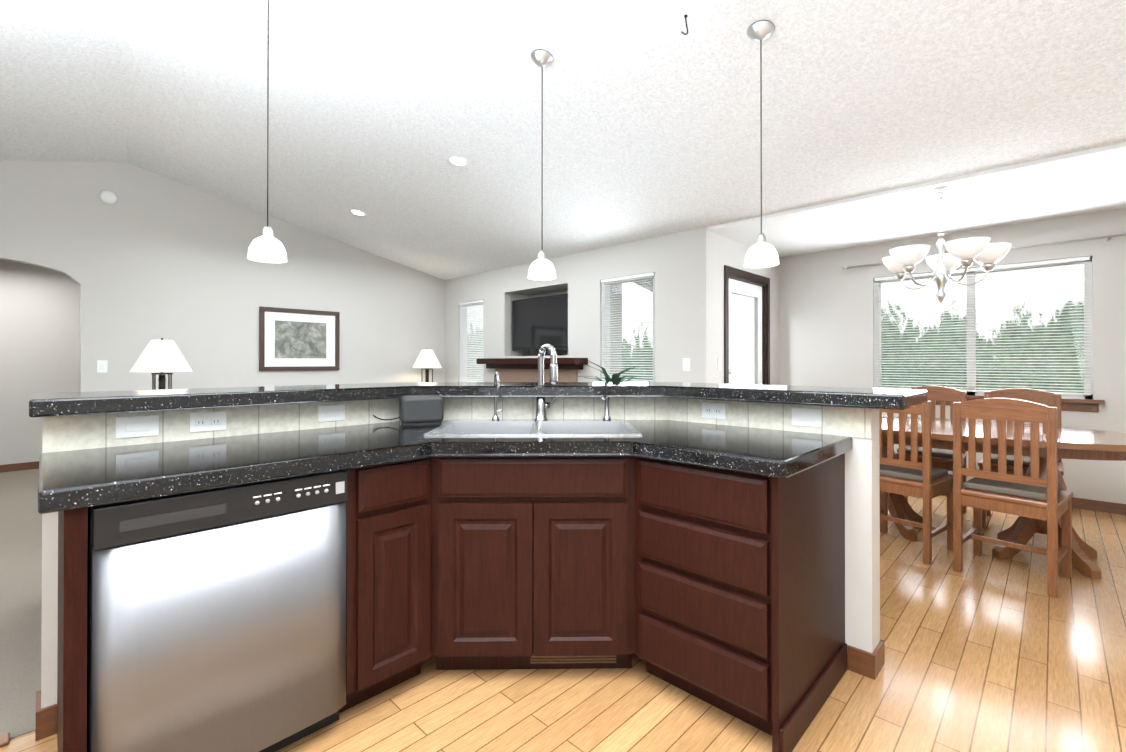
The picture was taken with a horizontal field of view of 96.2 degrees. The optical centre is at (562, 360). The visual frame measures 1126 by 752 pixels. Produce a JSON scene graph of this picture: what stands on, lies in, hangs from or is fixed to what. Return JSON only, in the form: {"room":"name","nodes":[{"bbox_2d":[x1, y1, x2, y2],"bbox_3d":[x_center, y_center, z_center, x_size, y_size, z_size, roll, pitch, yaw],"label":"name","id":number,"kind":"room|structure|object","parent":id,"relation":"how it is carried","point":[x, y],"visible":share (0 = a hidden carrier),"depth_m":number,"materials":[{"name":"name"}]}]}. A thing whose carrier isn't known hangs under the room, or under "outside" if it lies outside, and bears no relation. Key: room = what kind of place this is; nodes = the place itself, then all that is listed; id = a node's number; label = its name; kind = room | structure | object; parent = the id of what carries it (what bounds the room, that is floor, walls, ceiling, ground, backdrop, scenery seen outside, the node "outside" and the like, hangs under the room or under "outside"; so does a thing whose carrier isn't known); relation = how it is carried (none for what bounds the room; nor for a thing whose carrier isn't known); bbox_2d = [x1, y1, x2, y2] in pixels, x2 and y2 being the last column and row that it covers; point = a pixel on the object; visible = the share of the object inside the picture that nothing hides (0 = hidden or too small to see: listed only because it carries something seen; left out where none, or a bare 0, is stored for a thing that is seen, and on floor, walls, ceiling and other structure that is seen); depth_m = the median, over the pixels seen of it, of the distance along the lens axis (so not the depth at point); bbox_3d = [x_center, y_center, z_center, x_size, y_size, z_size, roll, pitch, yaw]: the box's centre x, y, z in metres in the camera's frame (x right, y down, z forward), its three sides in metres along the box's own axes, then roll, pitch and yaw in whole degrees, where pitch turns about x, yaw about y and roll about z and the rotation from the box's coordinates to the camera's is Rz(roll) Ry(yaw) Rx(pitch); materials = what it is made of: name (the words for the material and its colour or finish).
{"room":"kitchen","nodes":[
{"label":"kitchen","id":0,"kind":"room"},
{"bbox_2d":[0,469,38,496],"bbox_3d":[-4.785,1.241,5.772,1.600,0.064,6.990,0,0,44],"label":"floor","id":1,"kind":"structure","parent":0,"point":[18,482],"depth_m":4.98,"materials":[{"name":"beige carpet"}]},
{"bbox_2d":[0,492,41,739],"bbox_3d":[-2.671,1.231,3.714,4.300,0.064,6.990,0,0,44],"label":"floor carpet","id":2,"kind":"object","parent":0,"point":[20,590],"depth_m":2.40,"materials":[{"name":"beige carpet"}]},
{"bbox_2d":[476,358,587,381],"bbox_3d":[-0.477,0.593,6.043,1.760,1.236,0.353,0,0,44],"label":"fireplace","id":3,"kind":"object","parent":2,"relation":"on","point":[516,369],"visible":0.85,"depth_m":6.09,"materials":[{"name":"brown tile"}]},
{"bbox_3d":[-3.159,0.861,3.975,1.100,0.680,0.420,0,0,44],"label":"end table","id":4,"kind":"object","parent":2,"relation":"on","visible":0},
{"bbox_2d":[130,338,191,389],"bbox_3d":[-3.159,0.169,3.978,0.390,0.700,0.390,0,0,44],"label":"table lamp","id":5,"kind":"object","parent":4,"relation":"on","point":[161,355],"visible":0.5,"depth_m":3.90,"materials":[{"name":"white fabric"}]},
{"bbox_3d":[-1.854,0.875,6.892,0.500,0.680,0.500,0,0,44],"label":"end table","id":6,"kind":"object","parent":2,"relation":"on","visible":0},
{"bbox_2d":[413,348,441,381],"bbox_3d":[-1.854,0.183,6.895,0.390,0.700,0.390,0,0,44],"label":"table lamp","id":7,"kind":"object","parent":6,"relation":"on","point":[427,359],"visible":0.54,"depth_m":6.80,"materials":[{"name":"white fabric"}]},
{"bbox_2d":[0,260,79,464],"bbox_3d":[-5.315,-0.392,6.296,0.120,3.215,6.990,0,0,44],"label":"wall","id":8,"kind":"structure","parent":0,"point":[39,329],"depth_m":5.61,"materials":[{"name":"grey paint"}]},
{"bbox_2d":[0,461,38,472],"bbox_3d":[-6.540,1.167,4.934,0.012,0.085,3.100,0,0,44],"label":"baseboard","id":9,"kind":"structure","parent":8,"relation":"attached to","point":[18,466],"depth_m":5.53,"materials":[{"name":"brown wood"}]},
{"bbox_2d":[0,0,130,162],"bbox_3d":[-3.124,-1.571,1.656,9.740,0.981,3.388,0,0,44],"label":"ceiling","id":10,"kind":"structure","parent":0,"point":[64,74],"depth_m":3.37,"materials":[{"name":"white paint"}]},
{"bbox_2d":[0,160,444,391],"bbox_3d":[-4.157,-0.397,5.169,0.151,3.215,6.990,0,0,44],"label":"wall","id":11,"kind":"structure","parent":0,"point":[145,259],"depth_m":5.43,"materials":[{"name":"grey paint"}]},
{"bbox_2d":[97,360,107,372],"bbox_3d":[-4.411,0.059,4.835,0.010,0.117,0.075,0,0,44],"label":"light switch","id":12,"kind":"object","parent":11,"relation":"attached to","point":[98,366],"depth_m":4.83,"materials":[{"name":"white plastic"}]},
{"bbox_2d":[100,190,117,203],"bbox_3d":[-4.372,-1.571,4.860,0.042,0.130,0.130,0,0,44],"label":"smoke detector","id":13,"kind":"object","parent":11,"relation":"attached to","point":[108,197],"visible":0.98,"depth_m":4.85,"materials":[{"name":"white plastic"}]},
{"bbox_2d":[0,495,1125,751],"bbox_3d":[0.839,1.223,1.485,3.840,0.060,8.690,0,0,44],"label":"floor","id":14,"kind":"structure","parent":0,"point":[986,651],"depth_m":1.82,"materials":[{"name":"beige wood"}]},
{"bbox_2d":[0,732,9,746],"bbox_3d":[-2.612,1.183,0.692,0.060,0.012,2.500,0,0,44],"label":"floor","id":15,"kind":"structure","parent":14,"relation":"on","point":[4,739],"depth_m":1.57,"materials":[{"name":"brown wood"}]},
{"bbox_2d":[29,412,883,751],"bbox_3d":[-0.245,0.685,1.915,3.025,1.020,1.474,0,0,-1],"label":"kitchen island","id":16,"kind":"object","parent":14,"relation":"on","point":[267,568],"depth_m":1.67,"materials":[{"name":"brown wood"}]},
{"bbox_2d":[115,415,158,438],"bbox_3d":[-1.482,0.231,1.759,0.008,0.072,0.116,0,0,44],"label":"outlet","id":17,"kind":"object","parent":16,"relation":"attached to","point":[126,426],"depth_m":1.76,"materials":[{"name":"white paint"}]},
{"bbox_2d":[195,418,205,425],"bbox_3d":[-1.354,0.232,1.888,0.003,0.028,0.034,0,0,44],"label":"receptacle","id":18,"kind":"object","parent":16,"relation":"attached to","point":[198,421],"depth_m":1.89,"materials":[{"name":"white paint"}]},
{"bbox_2d":[189,411,225,432],"bbox_3d":[-1.340,0.232,1.907,0.005,0.072,0.116,0,0,44],"label":"outlet","id":19,"kind":"object","parent":16,"relation":"attached to","point":[199,421],"depth_m":1.90,"materials":[{"name":"white plastic"}]},
{"bbox_2d":[211,417,220,424],"bbox_3d":[-1.321,0.232,1.922,0.003,0.028,0.034,0,0,44],"label":"receptacle","id":20,"kind":"object","parent":16,"relation":"attached to","point":[214,420],"depth_m":1.92,"materials":[{"name":"white paint"}]},
{"bbox_2d":[87,470,347,751],"bbox_3d":[-1.119,0.768,1.621,0.614,0.850,0.608,0,0,44],"label":"dishwasher","id":21,"kind":"object","parent":16,"relation":"in","point":[217,612],"depth_m":1.37,"materials":[{"name":"silver metal"}]},
{"bbox_2d":[42,398,399,452],"bbox_3d":[-1.206,0.235,2.055,0.009,0.120,1.271,0,0,44],"label":"backsplash","id":22,"kind":"structure","parent":16,"relation":"on","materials":[{"name":"tile"}]},
{"bbox_2d":[318,404,344,421],"bbox_3d":[-1.021,0.233,2.232,0.008,0.072,0.116,0,0,44],"label":"outlet","id":23,"kind":"object","parent":16,"relation":"attached to","point":[326,412],"depth_m":2.23,"materials":[{"name":"white paint"}]},
{"bbox_2d":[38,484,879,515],"bbox_3d":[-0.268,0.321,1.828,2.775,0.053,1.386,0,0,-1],"label":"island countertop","id":24,"kind":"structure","parent":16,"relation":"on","point":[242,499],"depth_m":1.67,"materials":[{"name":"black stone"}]},
{"bbox_2d":[373,394,443,424],"bbox_3d":[-0.719,0.230,2.383,0.258,0.133,0.275,0,0,44],"label":"toaster","id":25,"kind":"object","parent":24,"relation":"on","point":[388,409],"depth_m":2.34,"materials":[{"name":"black"}]},
{"bbox_2d":[492,372,501,420],"bbox_3d":[-0.312,0.172,2.419,0.094,0.237,0.075,0,0,44],"label":"faucet","id":26,"kind":"object","parent":24,"relation":"on","point":[496,388],"depth_m":2.42,"materials":[{"name":"silver metal"}]},
{"bbox_2d":[602,395,610,420],"bbox_3d":[0.201,0.225,2.429,0.057,0.130,0.091,0,0,44],"label":"faucet","id":27,"kind":"object","parent":24,"relation":"on","point":[606,417],"depth_m":2.44,"materials":[{"name":"silver metal"}]},
{"bbox_2d":[29,382,926,411],"bbox_3d":[-0.216,0.149,2.203,3.416,0.055,1.339,0,0,-1],"label":"island countertop","id":28,"kind":"structure","parent":16,"relation":"on","point":[397,396],"depth_m":2.17,"materials":[{"name":"black stone"}]},
{"bbox_2d":[538,344,556,371],"bbox_3d":[-0.072,0.051,2.410,0.097,0.259,0.108,0,0,-1],"label":"faucet","id":29,"kind":"object","parent":28,"relation":"on","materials":[{"name":"silver metal"}]},
{"bbox_2d":[443,397,666,419],"bbox_3d":[-0.119,0.238,2.520,1.281,0.120,0.009,0,0,-1],"label":"backsplash","id":30,"kind":"structure","parent":16,"relation":"on","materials":[{"name":"tile"}]},
{"bbox_2d":[529,654,616,663],"bbox_3d":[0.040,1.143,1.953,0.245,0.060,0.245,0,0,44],"label":"grille","id":31,"kind":"object","parent":16,"relation":"attached to","point":[612,659],"depth_m":1.95,"materials":[{"name":"brown metal"}]},
{"bbox_2d":[705,407,711,413],"bbox_3d":[0.680,0.234,2.362,0.034,0.028,0.003,0,0,44],"label":"receptacle","id":32,"kind":"object","parent":16,"relation":"attached to","point":[708,410],"depth_m":2.36,"materials":[{"name":"white paint"}]},
{"bbox_2d":[702,402,724,418],"bbox_3d":[0.700,0.234,2.347,0.116,0.072,0.005,0,0,44],"label":"outlet","id":33,"kind":"object","parent":16,"relation":"attached to","point":[710,410],"depth_m":2.34,"materials":[{"name":"white plastic"}]},
{"bbox_2d":[715,408,721,413],"bbox_3d":[0.715,0.234,2.328,0.034,0.028,0.003,0,0,44],"label":"receptacle","id":34,"kind":"object","parent":16,"relation":"attached to","point":[717,410],"depth_m":2.33,"materials":[{"name":"white paint"}]},
{"bbox_2d":[667,397,871,437],"bbox_3d":[0.844,0.236,2.217,0.892,0.120,0.009,0,0,44],"label":"backsplash","id":35,"kind":"structure","parent":16,"relation":"on","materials":[{"name":"tile"}]},
{"bbox_2d":[792,408,821,426],"bbox_3d":[0.993,0.232,2.060,0.116,0.072,0.008,0,0,44],"label":"outlet","id":36,"kind":"object","parent":16,"relation":"attached to","point":[801,417],"depth_m":2.06,"materials":[{"name":"white paint"}]},
{"bbox_2d":[879,401,953,564],"bbox_3d":[2.200,0.704,3.258,0.443,0.995,0.440,0,0,-36],"label":"dining chair","id":37,"kind":"object","parent":14,"relation":"on","point":[926,481],"visible":0.65,"depth_m":3.08,"materials":[{"name":"brown wood"}]},
{"bbox_2d":[880,464,947,481],"bbox_3d":[2.210,0.713,3.265,0.370,0.035,0.360,0,0,-36],"label":"seat cushion","id":38,"kind":"object","parent":37,"relation":"on","point":[916,475],"depth_m":3.16,"materials":[{"name":"grey fabric"}]},
{"bbox_2d":[895,386,966,511],"bbox_3d":[2.906,0.707,4.013,0.440,0.995,0.443,0,0,44],"label":"dining chair","id":39,"kind":"object","parent":14,"relation":"on","point":[942,458],"visible":0.25,"depth_m":4.03,"materials":[{"name":"brown wood"}]},
{"bbox_2d":[897,445,952,458],"bbox_3d":[2.898,0.717,4.004,0.360,0.035,0.370,0,0,44],"label":"seat cushion","id":40,"kind":"object","parent":39,"relation":"on","point":[936,453],"depth_m":3.87,"materials":[{"name":"grey fabric"}]},
{"bbox_2d":[882,416,1125,577],"bbox_3d":[2.635,0.822,3.360,1.939,0.760,1.040,0,0,44],"label":"dining table","id":41,"kind":"object","parent":14,"relation":"on","point":[1080,444],"visible":0.48,"depth_m":3.04,"materials":[{"name":"brown wood"}]},
{"bbox_2d":[952,398,1072,597],"bbox_3d":[2.528,0.702,2.845,0.443,0.995,0.440,0,0,-38],"label":"dining chair","id":42,"kind":"object","parent":14,"relation":"on","point":[1035,496],"visible":1,"depth_m":2.73,"materials":[{"name":"brown wood"}]},
{"bbox_2d":[963,477,1061,500],"bbox_3d":[2.537,0.711,2.852,0.370,0.035,0.360,0,0,-38],"label":"seat cushion","id":43,"kind":"object","parent":42,"relation":"on","point":[1031,492],"depth_m":2.77,"materials":[{"name":"grey fabric"}]},
{"bbox_2d":[978,388,1063,527],"bbox_3d":[3.293,0.706,3.636,0.440,0.995,0.443,0,0,44],"label":"dining chair","id":44,"kind":"object","parent":14,"relation":"on","point":[1041,397],"visible":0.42,"depth_m":3.67,"materials":[{"name":"brown wood"}]},
{"bbox_2d":[991,454,1030,466],"bbox_3d":[3.285,0.715,3.628,0.360,0.035,0.370,0,0,44],"label":"seat cushion","id":45,"kind":"object","parent":44,"relation":"on","point":[994,457],"depth_m":3.57,"materials":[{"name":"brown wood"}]},
{"bbox_3d":[0.319,0.772,3.277,0.320,0.850,0.320,0,0,-1],"label":"plant stand","id":46,"kind":"object","parent":14,"relation":"on","visible":0},
{"bbox_2d":[578,359,643,381],"bbox_3d":[0.305,0.169,3.325,0.491,0.352,0.449,0,0,44],"label":"plant","id":47,"kind":"object","parent":46,"relation":"on","point":[616,377],"visible":0.42,"depth_m":3.24,"materials":[{"name":"green plant"}]},
{"bbox_2d":[511,284,621,377],"bbox_3d":[-0.102,0.006,6.439,1.750,2.420,0.510,0,0,44],"label":"wall","id":48,"kind":"structure","parent":0,"point":[557,290],"depth_m":6.22,"materials":[{"name":"grey paint"}]},
{"bbox_2d":[512,293,567,355],"bbox_3d":[-0.262,-0.421,6.269,1.090,0.730,0.220,0,0,44],"label":"tv","id":49,"kind":"object","parent":48,"relation":"attached to","point":[538,323],"visible":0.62,"depth_m":6.25,"materials":[{"name":"black plastic"}]},
{"bbox_2d":[445,227,712,382],"bbox_3d":[-0.239,0.005,6.147,4.400,2.420,0.120,0,0,44],"label":"wall","id":50,"kind":"structure","parent":0,"point":[679,264],"depth_m":5.37,"materials":[{"name":"grey paint"}]},
{"bbox_2d":[459,300,483,381],"bbox_3d":[-1.258,-0.245,7.137,0.600,1.170,0.123,0,0,44],"label":"living room window","id":51,"kind":"structure","parent":50,"relation":"in","point":[464,365],"depth_m":7.11,"materials":[{"name":"white plastic"}]},
{"bbox_2d":[601,272,654,381],"bbox_3d":[0.692,-0.304,5.240,0.700,1.130,0.123,0,0,44],"label":"living room window","id":52,"kind":"structure","parent":50,"relation":"in","point":[606,322],"depth_m":5.22,"materials":[{"name":"white plastic"}]},
{"bbox_2d":[632,280,652,290],"bbox_3d":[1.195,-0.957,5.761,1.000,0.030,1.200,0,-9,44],"label":"window blind","id":53,"kind":"object","parent":50,"relation":"attached to","point":[650,281],"depth_m":6.13,"materials":[{"name":"white plastic"}]},
{"bbox_2d":[683,358,689,370],"bbox_3d":[1.150,0.038,4.707,0.075,0.117,0.006,0,0,44],"label":"light switch","id":54,"kind":"object","parent":50,"relation":"attached to","point":[684,360],"visible":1,"depth_m":4.70,"materials":[{"name":"white plastic"}]},
{"bbox_2d":[126,0,1125,279],"bbox_3d":[-0.959,-1.621,3.881,9.740,0.860,4.384,0,0,44],"label":"ceiling","id":55,"kind":"structure","parent":0,"point":[382,110],"depth_m":3.09,"materials":[{"name":"white paint"}]},
{"bbox_2d":[247,0,286,262],"bbox_3d":[-1.317,-1.166,2.254,0.156,1.435,0.156,0,0,44],"label":"pendant light","id":56,"kind":"object","parent":55,"relation":"hanging from","point":[267,247],"visible":1,"depth_m":2.24,"materials":[{"name":"white glass"}]},
{"bbox_2d":[349,209,366,216],"bbox_3d":[-2.188,-1.571,5.385,0.184,0.006,0.184,0,-12,44],"label":"recessed light","id":57,"kind":"object","parent":55,"relation":"attached to","point":[357,212],"visible":0.96,"depth_m":5.39,"materials":[{"name":"white plastic"}]},
{"bbox_2d":[446,155,468,167],"bbox_3d":[-0.833,-1.573,3.996,0.184,0.006,0.184,0,-12,44],"label":"recessed light","id":58,"kind":"object","parent":55,"relation":"attached to","point":[458,161],"visible":1,"depth_m":4.00,"materials":[{"name":"white plastic"}]},
{"bbox_2d":[528,49,555,279],"bbox_3d":[-0.114,-1.051,2.740,0.156,1.209,0.156,0,0,44],"label":"pendant light","id":59,"kind":"object","parent":55,"relation":"hanging from","point":[541,267],"visible":1,"depth_m":2.71,"materials":[{"name":"white glass"}]},
{"bbox_2d":[681,15,687,34],"bbox_3d":[0.566,-1.560,2.352,0.026,0.089,0.025,0,0,44],"label":"ceiling hook","id":60,"kind":"object","parent":55,"relation":"attached to","point":[685,16],"visible":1,"depth_m":2.35,"materials":[{"name":"grey metal"}]},
{"bbox_2d":[744,20,778,267],"bbox_3d":[0.931,-1.006,2.374,0.156,1.116,0.156,0,0,44],"label":"pendant light","id":61,"kind":"object","parent":55,"relation":"hanging from","point":[762,253],"visible":1,"depth_m":2.35,"materials":[{"name":"white glass"}]},
{"bbox_2d":[712,232,779,384],"bbox_3d":[1.887,0.001,5.263,0.120,2.420,1.580,0,0,44],"label":"wall","id":62,"kind":"structure","parent":0,"point":[729,252],"depth_m":4.89,"materials":[{"name":"grey paint"}]},
{"bbox_2d":[718,358,721,370],"bbox_3d":[1.472,0.038,4.746,0.006,0.117,0.075,0,0,44],"label":"light switch","id":63,"kind":"object","parent":62,"relation":"attached to","point":[719,359],"visible":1,"depth_m":4.75,"materials":[{"name":"white plastic"}]},
{"bbox_2d":[724,265,769,384],"bbox_3d":[1.865,0.153,5.228,0.136,2.115,1.050,0,0,44],"label":"patio door","id":64,"kind":"structure","parent":62,"relation":"in","point":[748,284],"depth_m":5.29,"materials":[{"name":"white paint"}]},
{"bbox_2d":[762,284,765,384],"bbox_3d":[2.170,0.187,5.553,0.120,2.050,0.030,0,0,44],"label":"door frame","id":65,"kind":"structure","parent":62,"relation":"attached to","point":[763,335],"depth_m":5.51,"materials":[{"name":"brown wood"}]},
{"bbox_2d":[707,142,1125,257],"bbox_3d":[3.235,-1.250,3.972,3.860,0.130,1.800,0,0,44],"label":"ceiling","id":66,"kind":"structure","parent":0,"point":[1093,180],"depth_m":3.92,"materials":[{"name":"white paint"}]},
{"bbox_2d":[882,186,1011,303],"bbox_3d":[2.627,-0.799,3.470,0.706,0.833,0.730,0,0,24],"label":"chandelier","id":67,"kind":"object","parent":66,"relation":"hanging from","point":[902,261],"visible":1,"depth_m":3.38,"materials":[{"name":"white glass"}]},
{"bbox_2d":[779,208,1125,503],"bbox_3d":[3.777,-0.002,4.610,3.740,2.420,0.120,0,0,44],"label":"wall","id":68,"kind":"structure","parent":0,"point":[826,319],"depth_m":4.65,"materials":[{"name":"grey paint"}]},
{"bbox_2d":[843,234,1125,269],"bbox_3d":[3.671,-0.963,4.563,2.060,0.044,0.101,0,0,44],"label":"curtain rod","id":69,"kind":"object","parent":68,"relation":"attached to","point":[1108,238],"visible":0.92,"depth_m":4.16,"materials":[{"name":"silver metal"}]},
{"bbox_2d":[874,256,1104,411],"bbox_3d":[3.724,-0.212,4.614,1.660,1.260,0.190,0,0,44],"label":"dining room window","id":70,"kind":"structure","parent":68,"relation":"in","point":[1084,402],"depth_m":4.50,"materials":[{"name":"white plastic"}]},
{"bbox_2d":[1072,497,1125,514],"bbox_3d":[3.774,1.165,4.515,3.620,0.085,0.012,0,0,44],"label":"baseboard","id":71,"kind":"structure","parent":68,"relation":"attached to","point":[1101,506],"depth_m":4.02,"materials":[{"name":"brown wood"}]},
{"label":"outside","id":72,"kind":"structure","parent":0,"visible":0},
{"bbox_2d":[467,305,482,380],"bbox_3d":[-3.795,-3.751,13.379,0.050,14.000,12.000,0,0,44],"label":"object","id":73,"kind":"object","parent":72,"point":[475,340],"depth_m":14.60,"materials":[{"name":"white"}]},
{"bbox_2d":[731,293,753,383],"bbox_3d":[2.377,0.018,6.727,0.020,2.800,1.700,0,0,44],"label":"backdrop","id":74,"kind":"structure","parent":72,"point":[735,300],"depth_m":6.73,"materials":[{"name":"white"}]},
{"bbox_2d":[622,264,1083,392],"bbox_3d":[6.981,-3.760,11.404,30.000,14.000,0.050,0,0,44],"label":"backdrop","id":75,"kind":"structure","parent":72,"point":[1048,296],"depth_m":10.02,"materials":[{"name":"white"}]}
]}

